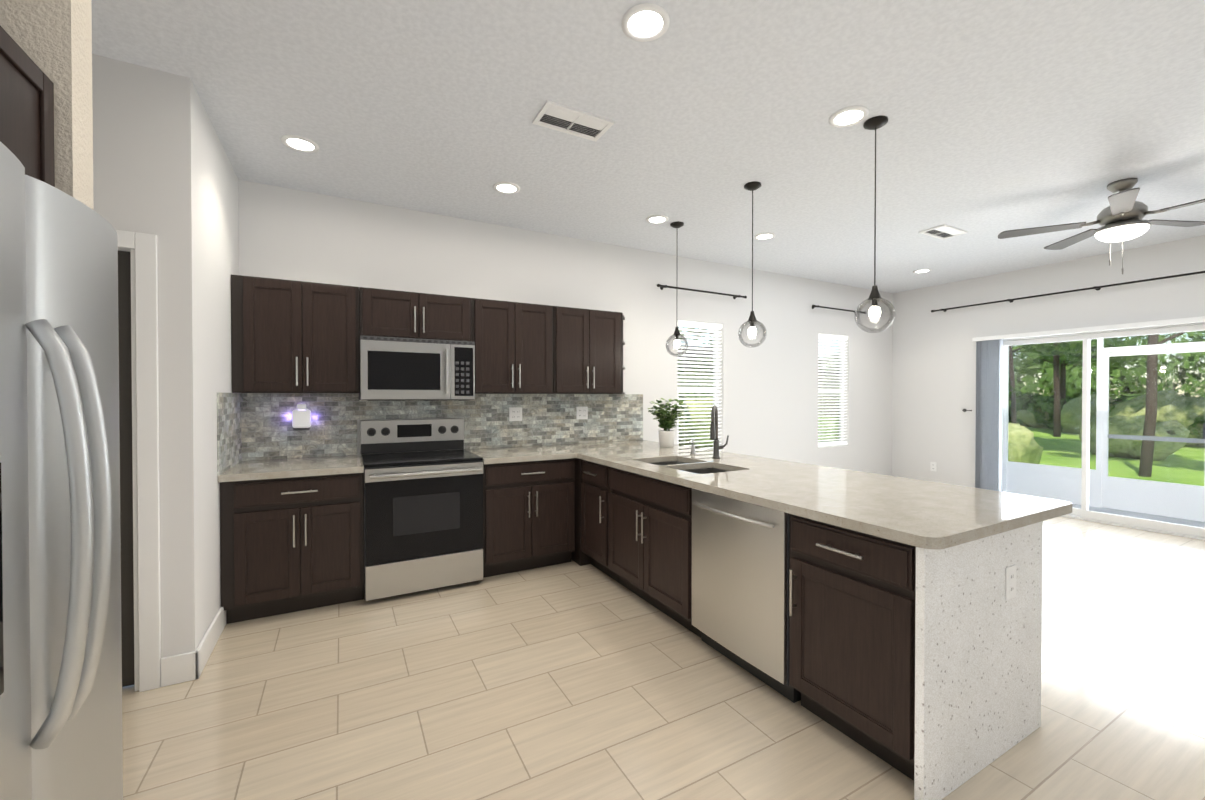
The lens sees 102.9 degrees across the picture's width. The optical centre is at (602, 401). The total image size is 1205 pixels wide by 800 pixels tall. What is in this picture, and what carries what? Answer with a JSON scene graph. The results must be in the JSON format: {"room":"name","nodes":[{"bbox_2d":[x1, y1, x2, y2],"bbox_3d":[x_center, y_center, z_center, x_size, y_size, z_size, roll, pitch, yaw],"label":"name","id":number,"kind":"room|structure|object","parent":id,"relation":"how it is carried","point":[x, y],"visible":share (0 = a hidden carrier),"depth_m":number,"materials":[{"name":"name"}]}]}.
{"room":"kitchen","nodes":[
{"label":"kitchen","id":0,"kind":"room"},
{"bbox_2d":[0,0,93,209],"bbox_3d":[-1.782,-0.091,1.131,0.810,2.900,0.120,0,1,-29],"label":"wall","id":1,"kind":"structure","parent":0,"point":[52,39],"depth_m":1.26,"materials":[{"name":"beige paint"}]},
{"bbox_2d":[92,54,164,657],"bbox_3d":[-2.467,-0.100,2.119,0.830,2.900,0.110,0,1,-29],"label":"wall","id":2,"kind":"structure","parent":0,"point":[126,147],"depth_m":2.21,"materials":[{"name":"white paint"}]},
{"bbox_2d":[116,230,160,691],"bbox_3d":[-2.491,0.287,2.094,0.870,2.125,0.118,0,1,-29],"label":"door frame","id":3,"kind":"structure","parent":2,"relation":"attached to","point":[139,458],"depth_m":2.24,"materials":[{"name":"white wood"}]},
{"bbox_2d":[160,71,238,656],"bbox_3d":[-2.322,-0.107,2.835,0.110,2.900,1.230,0,1,-29],"label":"wall","id":4,"kind":"structure","parent":0,"point":[200,217],"depth_m":2.33,"materials":[{"name":"white paint"}]},
{"bbox_2d":[161,607,225,686],"bbox_3d":[-2.221,1.277,2.667,0.140,0.135,0.846,0,1,-29],"label":"baseboard","id":5,"kind":"structure","parent":4,"relation":"attached to","point":[181,668],"depth_m":2.32,"materials":[{"name":"white wood"}]},
{"bbox_2d":[238,180,892,475],"bbox_3d":[0.839,-0.131,5.334,8.110,2.900,0.140,0,1,-29],"label":"wall","id":6,"kind":"structure","parent":0,"point":[769,396],"depth_m":5.05,"materials":[{"name":"white paint"}]},
{"bbox_2d":[231,274,358,392],"bbox_3d":[-2.150,-0.443,3.416,0.742,0.770,0.363,0,1,-29],"label":"upper cabinet","id":7,"kind":"object","parent":6,"relation":"attached to","point":[290,336],"visible":1,"depth_m":3.27,"materials":[{"name":"black wood"}]},
{"bbox_2d":[359,287,471,340],"bbox_3d":[-1.467,-0.651,3.785,0.806,0.360,0.363,0,1,-29],"label":"upper cabinet","id":8,"kind":"object","parent":6,"relation":"attached to","point":[393,313],"visible":1,"depth_m":3.64,"materials":[{"name":"black wood"}]},
{"bbox_2d":[359,335,474,400],"bbox_3d":[-1.441,-0.237,3.740,0.802,0.461,0.456,0,1,-29],"label":"microwave","id":9,"kind":"object","parent":8,"relation":"attached to","point":[393,368],"visible":1,"depth_m":3.57,"materials":[{"name":"silver metal"}]},
{"bbox_2d":[217,392,642,475],"bbox_3d":[-0.899,0.178,3.896,3.399,0.478,0.729,0,1,-29],"label":"backsplash","id":10,"kind":"structure","parent":6,"relation":"attached to","point":[254,426],"depth_m":3.91,"materials":[{"name":"tile"}]},
{"bbox_2d":[292,403,310,429],"bbox_3d":[-2.218,0.114,3.544,0.116,0.195,0.069,0,1,-29],"label":"night light","id":11,"kind":"object","parent":10,"relation":"attached to","point":[301,416],"visible":1,"depth_m":3.52,"materials":[{"name":"white plastic"}]},
{"bbox_2d":[509,407,521,420],"bbox_3d":[-0.786,0.118,4.358,0.122,0.124,0.007,0,1,-29],"label":"outlet","id":12,"kind":"object","parent":10,"relation":"attached to","point":[515,413],"visible":1,"depth_m":4.36,"materials":[{"name":"white plastic"}]},
{"bbox_2d":[576,407,587,419],"bbox_3d":[-0.198,0.115,4.678,0.122,0.124,0.007,0,1,-29],"label":"outlet","id":13,"kind":"object","parent":10,"relation":"attached to","point":[581,412],"visible":1,"depth_m":4.67,"materials":[{"name":"white plastic"}]},
{"bbox_2d":[472,298,552,393],"bbox_3d":[-0.801,-0.450,4.149,0.705,0.770,0.363,0,1,-29],"label":"upper cabinet","id":14,"kind":"object","parent":6,"relation":"attached to","point":[513,341],"visible":1,"depth_m":4.01,"materials":[{"name":"black wood"}]},
{"bbox_2d":[553,306,620,393],"bbox_3d":[-0.187,-0.453,4.483,0.686,0.770,0.363,0,1,-29],"label":"upper cabinet","id":15,"kind":"object","parent":6,"relation":"attached to","point":[586,351],"visible":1,"depth_m":4.34,"materials":[{"name":"black wood"}]},
{"bbox_2d":[621,312,624,393],"bbox_3d":[0.190,-0.455,4.720,0.200,0.770,0.307,0,1,-29],"label":"shelf","id":16,"kind":"object","parent":6,"relation":"attached to","point":[622,344],"visible":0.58,"depth_m":4.67,"materials":[{"name":"black"}]},
{"bbox_2d":[677,329,718,449],"bbox_3d":[1.079,-0.127,5.458,0.660,1.528,0.136,0,1,-29],"label":"window","id":17,"kind":"structure","parent":6,"relation":"in","point":[703,389],"depth_m":5.57,"materials":[{"name":"white plastic"}]},
{"bbox_2d":[677,320,721,450],"bbox_3d":[1.091,-0.139,5.436,0.646,1.501,0.054,0,1,-29],"label":"window blind","id":18,"kind":"object","parent":17,"relation":"attached to","point":[700,325],"visible":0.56,"depth_m":5.43,"materials":[{"name":"white plastic"}]},
{"bbox_2d":[657,284,746,298],"bbox_3d":[1.111,-1.211,5.336,1.270,0.044,0.096,0,1,-29],"label":"curtain rod","id":19,"kind":"object","parent":6,"relation":"attached to","point":[688,289],"visible":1,"depth_m":5.27,"materials":[{"name":"brown metal"}]},
{"bbox_2d":[818,339,848,448],"bbox_3d":[3.105,-0.138,6.560,0.642,1.528,0.136,0,1,-29],"label":"window","id":20,"kind":"structure","parent":6,"relation":"in","point":[819,447],"depth_m":6.63,"materials":[{"name":"white plastic"}]},
{"bbox_2d":[818,333,847,446],"bbox_3d":[3.117,-0.149,6.538,0.628,1.501,0.054,0,1,-29],"label":"window blind","id":21,"kind":"object","parent":20,"relation":"attached to","point":[833,337],"visible":0.77,"depth_m":6.55,"materials":[{"name":"white plastic"}]},
{"bbox_2d":[812,305,865,313],"bbox_3d":[3.162,-1.227,6.452,1.100,0.044,0.096,0,1,-29],"label":"curtain rod","id":22,"kind":"object","parent":6,"relation":"attached to","point":[814,306],"visible":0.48,"depth_m":6.35,"materials":[{"name":"brown metal"}]},
{"bbox_2d":[91,0,1204,292],"bbox_3d":[2.118,-1.609,1.963,9.070,0.120,7.260,0,1,-29],"label":"ceiling","id":23,"kind":"structure","parent":0,"point":[1009,114],"depth_m":2.61,"materials":[{"name":"paint"}]},
{"bbox_2d":[281,135,318,152],"bbox_3d":[-1.825,-1.553,2.904,0.196,0.010,0.196,0,1,-29],"label":"recessed light","id":24,"kind":"object","parent":23,"relation":"in","point":[300,143],"visible":1,"depth_m":2.90,"materials":[{"name":"white plastic"}]},
{"bbox_2d":[493,182,519,193],"bbox_3d":[-0.701,-1.558,3.515,0.196,0.010,0.196,0,1,-29],"label":"recessed light","id":25,"kind":"object","parent":23,"relation":"in","point":[507,187],"visible":1,"depth_m":3.51,"materials":[{"name":"white plastic"}]},
{"bbox_2d":[532,100,613,141],"bbox_3d":[-0.162,-1.549,2.670,0.400,0.012,0.220,0,1,-29],"label":"ceiling vent","id":26,"kind":"object","parent":23,"relation":"in","point":[568,120],"visible":0.98,"depth_m":2.66,"materials":[{"name":"white metal"}]},
{"bbox_2d":[622,3,669,41],"bbox_3d":[0.176,-1.544,1.966,0.196,0.010,0.196,0,1,-29],"label":"recessed light","id":27,"kind":"object","parent":23,"relation":"in","point":[645,22],"visible":1,"depth_m":1.96,"materials":[{"name":"white plastic"}]},
{"bbox_2d":[646,215,668,223],"bbox_3d":[0.472,-1.565,4.142,0.196,0.010,0.196,0,1,-29],"label":"recessed light","id":28,"kind":"object","parent":23,"relation":"in","point":[656,219],"visible":1,"depth_m":4.14,"materials":[{"name":"white plastic"}]},
{"bbox_2d":[666,221,687,356],"bbox_3d":[0.661,-0.983,4.261,0.200,1.174,0.200,0,1,-29],"label":"pendant light","id":29,"kind":"object","parent":23,"relation":"hanging from","point":[676,334],"visible":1,"depth_m":4.26,"materials":[{"name":"brown metal"}]},
{"bbox_2d":[738,181,766,347],"bbox_3d":[1.086,-0.976,3.479,0.200,1.174,0.200,0,1,-29],"label":"pendant light","id":30,"kind":"object","parent":23,"relation":"hanging from","point":[752,321],"visible":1,"depth_m":3.48,"materials":[{"name":"brown metal"}]},
{"bbox_2d":[754,233,775,239],"bbox_3d":[1.544,-1.569,4.577,0.196,0.010,0.196,0,1,-29],"label":"recessed light","id":31,"kind":"object","parent":23,"relation":"in","point":[763,236],"visible":0.98,"depth_m":4.58,"materials":[{"name":"white plastic"}]},
{"bbox_2d":[829,106,868,127],"bbox_3d":[1.343,-1.550,2.624,0.196,0.010,0.196,0,1,-29],"label":"recessed light","id":32,"kind":"object","parent":23,"relation":"in","point":[848,116],"visible":1,"depth_m":2.62,"materials":[{"name":"white plastic"}]},
{"bbox_2d":[854,116,895,332],"bbox_3d":[1.521,-0.968,2.680,0.200,1.174,0.200,0,1,-29],"label":"pendant light","id":33,"kind":"object","parent":23,"relation":"hanging from","point":[875,123],"visible":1,"depth_m":2.68,"materials":[{"name":"brown metal"}]},
{"bbox_2d":[913,269,931,272],"bbox_3d":[3.886,-1.581,5.839,0.196,0.010,0.196,0,1,-29],"label":"recessed light","id":34,"kind":"object","parent":23,"relation":"in","point":[921,270],"visible":0.98,"depth_m":5.82,"materials":[{"name":"white plastic"}]},
{"bbox_2d":[919,224,967,238],"bbox_3d":[3.160,-1.567,4.454,0.400,0.012,0.220,0,1,-29],"label":"ceiling vent","id":35,"kind":"object","parent":23,"relation":"in","point":[944,231],"visible":0.98,"depth_m":4.45,"materials":[{"name":"white metal"}]},
{"bbox_2d":[998,178,1204,273],"bbox_3d":[3.728,-1.230,3.392,1.332,0.664,1.294,0,1,-29],"label":"ceiling fan","id":36,"kind":"object","parent":23,"relation":"hanging from","point":[1122,215],"visible":1,"depth_m":3.40,"materials":[{"name":"silver metal"}]},
{"bbox_2d":[122,516,1204,799],"bbox_3d":[2.118,1.411,1.992,9.070,0.120,7.260,0,1,-29],"label":"floor","id":37,"kind":"structure","parent":0,"point":[572,680],"depth_m":2.12,"materials":[{"name":"tile"}]},
{"bbox_2d":[0,142,122,799],"bbox_3d":[-1.394,0.457,0.764,0.866,1.812,0.875,0,1,-29],"label":"refrigerator","id":38,"kind":"object","parent":37,"relation":"on","point":[60,655],"visible":1,"depth_m":0.96,"materials":[{"name":"silver metal"}]},
{"bbox_2d":[220,473,363,623],"bbox_3d":[-2.057,0.902,3.269,0.754,0.874,0.733,0,1,-29],"label":"base cabinet","id":39,"kind":"object","parent":37,"relation":"on","point":[292,544],"visible":0.98,"depth_m":2.97,"materials":[{"name":"black wood"}]},
{"bbox_2d":[218,455,363,481],"bbox_3d":[-2.059,0.444,3.267,0.754,0.040,0.728,0,1,-29],"label":"countertop","id":40,"kind":"structure","parent":39,"relation":"on","point":[346,464],"depth_m":3.08,"materials":[{"name":"stone"}]},
{"bbox_2d":[360,418,482,600],"bbox_3d":[-1.363,0.743,3.601,0.779,1.185,0.791,0,1,-29],"label":"electric range","id":41,"kind":"object","parent":37,"relation":"on","point":[423,504],"visible":1,"depth_m":3.35,"materials":[{"name":"silver metal"}]},
{"bbox_2d":[483,458,574,577],"bbox_3d":[-0.703,0.895,4.005,0.758,0.874,0.733,0,1,-29],"label":"base cabinet","id":42,"kind":"object","parent":37,"relation":"on","point":[528,515],"visible":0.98,"depth_m":3.71,"materials":[{"name":"black wood"}]},
{"bbox_2d":[464,444,573,463],"bbox_3d":[-0.712,0.437,3.999,0.741,0.040,0.730,0,1,-29],"label":"countertop","id":43,"kind":"structure","parent":42,"relation":"on","point":[540,452],"depth_m":3.84,"materials":[{"name":"stone"}]},
{"bbox_2d":[571,458,618,582],"bbox_3d":[0.010,0.893,4.141,0.656,0.874,1.176,0,1,-29],"label":"base cabinet","id":44,"kind":"object","parent":37,"relation":"on","point":[592,485],"visible":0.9,"depth_m":3.71,"materials":[{"name":"black wood"}]},
{"bbox_2d":[577,442,633,447],"bbox_3d":[-0.029,0.433,4.365,0.390,0.040,0.738,0,1,-29],"label":"countertop","id":45,"kind":"structure","parent":44,"relation":"on","point":[598,444],"depth_m":4.47,"materials":[{"name":"stone"}]},
{"bbox_2d":[558,440,1072,549],"bbox_3d":[0.741,0.444,3.282,1.127,0.040,3.378,0,1,-29],"label":"countertop","id":46,"kind":"structure","parent":44,"relation":"on","point":[923,514],"depth_m":2.23,"materials":[{"name":"stone"}]},
{"bbox_2d":[648,398,688,446],"bbox_3d":[0.581,0.191,4.407,0.406,0.443,0.366,0,1,-29],"label":"potted plant","id":47,"kind":"object","parent":46,"relation":"on","point":[666,437],"visible":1,"depth_m":4.34,"materials":[{"name":"green plant"}]},
{"bbox_2d":[650,461,728,473],"bbox_3d":[0.570,0.566,3.260,0.432,0.202,0.792,0,1,-29],"label":"double-bowl sink","id":48,"kind":"object","parent":46,"relation":"in","point":[706,470],"visible":0.02,"depth_m":3.33,"materials":[{"name":"silver metal"}]},
{"bbox_2d":[689,439,695,453],"bbox_3d":[0.701,0.360,3.778,0.102,0.117,0.078,0,1,-29],"label":"soap dispenser","id":49,"kind":"object","parent":46,"relation":"on","point":[692,448],"visible":0.98,"depth_m":3.79,"materials":[{"name":"silver metal"}]},
{"bbox_2d":[710,405,728,458],"bbox_3d":[0.828,0.225,3.497,0.196,0.392,0.143,0,1,-29],"label":"pull-down faucet","id":50,"kind":"object","parent":46,"relation":"on","point":[714,428],"visible":1,"depth_m":3.53,"materials":[{"name":"silver metal"}]},
{"bbox_2d":[609,467,700,637],"bbox_3d":[0.518,0.902,3.207,0.656,0.874,0.945,0,1,-29],"label":"base cabinet","id":51,"kind":"object","parent":37,"relation":"on","point":[650,540],"visible":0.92,"depth_m":2.98,"materials":[{"name":"black wood"}]},
{"bbox_2d":[691,488,800,702],"bbox_3d":[0.879,0.910,2.497,0.659,0.873,0.631,0,1,-29],"label":"dishwasher","id":52,"kind":"object","parent":37,"relation":"on","point":[740,578],"visible":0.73,"depth_m":2.29,"materials":[{"name":"silver metal"}]},
{"bbox_2d":[789,514,915,780],"bbox_3d":[1.181,0.914,1.986,0.656,0.874,0.540,0,1,-29],"label":"base cabinet","id":53,"kind":"object","parent":37,"relation":"on","point":[852,596],"visible":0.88,"depth_m":1.81,"materials":[{"name":"black wood"}]},
{"bbox_2d":[914,521,1042,799],"bbox_3d":[1.431,0.916,1.796,0.875,0.874,0.030,0,1,-29],"label":"end panel","id":54,"kind":"object","parent":37,"relation":"on","point":[978,645],"visible":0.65,"depth_m":1.73,"materials":[{"name":"white stone"}]},
{"bbox_2d":[1005,565,1015,599],"bbox_3d":[1.572,0.697,1.849,0.078,0.124,0.007,0,1,-29],"label":"outlet","id":55,"kind":"object","parent":54,"relation":"attached to","point":[1010,582],"visible":1,"depth_m":1.84,"materials":[{"name":"white plastic"}]},
{"bbox_2d":[892,235,1204,487],"bbox_3d":[6.074,-0.119,4.049,0.140,2.900,7.120,0,1,-29],"label":"wall","id":56,"kind":"structure","parent":0,"point":[934,378],"depth_m":6.22,"materials":[{"name":"white paint"}]},
{"bbox_2d":[930,462,936,470],"bbox_3d":[4.580,0.906,6.651,0.007,0.124,0.078,0,1,-29],"label":"outlet","id":57,"kind":"object","parent":56,"relation":"attached to","point":[933,466],"visible":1,"depth_m":6.65,"materials":[{"name":"white plastic"}]},
{"bbox_2d":[931,271,1204,311],"bbox_3d":[5.291,-1.220,5.229,0.096,0.044,3.150,0,1,-29],"label":"curtain rod","id":58,"kind":"object","parent":56,"relation":"attached to","point":[1098,287],"visible":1,"depth_m":5.27,"materials":[{"name":"brown metal"}]},
{"bbox_2d":[972,316,1204,491],"bbox_3d":[5.257,0.241,5.296,0.103,2.087,2.014,0,1,-29],"label":"blinds","id":59,"kind":"object","parent":56,"relation":"attached to","point":[989,412],"visible":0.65,"depth_m":5.98,"materials":[{"name":"white plastic"}]},
{"bbox_2d":[1002,322,1204,539],"bbox_3d":[5.380,0.264,5.349,0.110,2.109,1.967,0,1,-29],"label":"door","id":60,"kind":"structure","parent":56,"relation":"in","point":[1083,512],"depth_m":5.22,"materials":[{"name":"white plastic"}]},
{"bbox_3d":[-1.336,-0.073,-0.681,0.140,2.900,5.890,0,1,-29],"label":"wall","id":61,"kind":"structure","parent":0,"visible":0},
{"bbox_2d":[0,25,54,186],"bbox_3d":[-1.528,-0.639,0.680,0.823,0.345,0.871,0,1,-29],"label":"upper cabinet","id":62,"kind":"object","parent":61,"relation":"attached to","point":[26,111],"visible":0.56,"depth_m":1.13,"materials":[{"name":"black wood"}]},
{"label":"outside","id":63,"kind":"structure","parent":0,"visible":0},
{"bbox_2d":[695,425,1204,485],"bbox_3d":[10.676,1.490,11.509,150.000,0.140,130.000,0,1,-29],"label":"ground","id":64,"kind":"structure","parent":63,"point":[1166,462],"depth_m":11.32,"materials":[{"name":"green plant"}]},
{"bbox_2d":[678,327,1204,476],"bbox_3d":[19.596,-2.055,24.416,46.815,11.285,82.273,0,1,-29],"label":"planting","id":65,"kind":"object","parent":64,"relation":"on","point":[1113,425],"depth_m":17.79,"materials":[{"name":"green plant"}]},
{"bbox_2d":[1073,504,1204,527],"bbox_3d":[6.287,1.441,5.421,1.528,0.065,8.500,0,1,-29],"label":"patio slab","id":66,"kind":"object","parent":64,"relation":"on","point":[1158,517],"depth_m":5.85,"materials":[{"name":"white concrete"}]},
{"bbox_2d":[1002,331,1204,521],"bbox_3d":[6.862,0.050,5.721,0.070,2.710,8.350,0,1,-29],"label":"screen enclosure","id":67,"kind":"object","parent":66,"relation":"on","point":[1040,470],"depth_m":6.26,"materials":[{"name":"white"}]}
]}

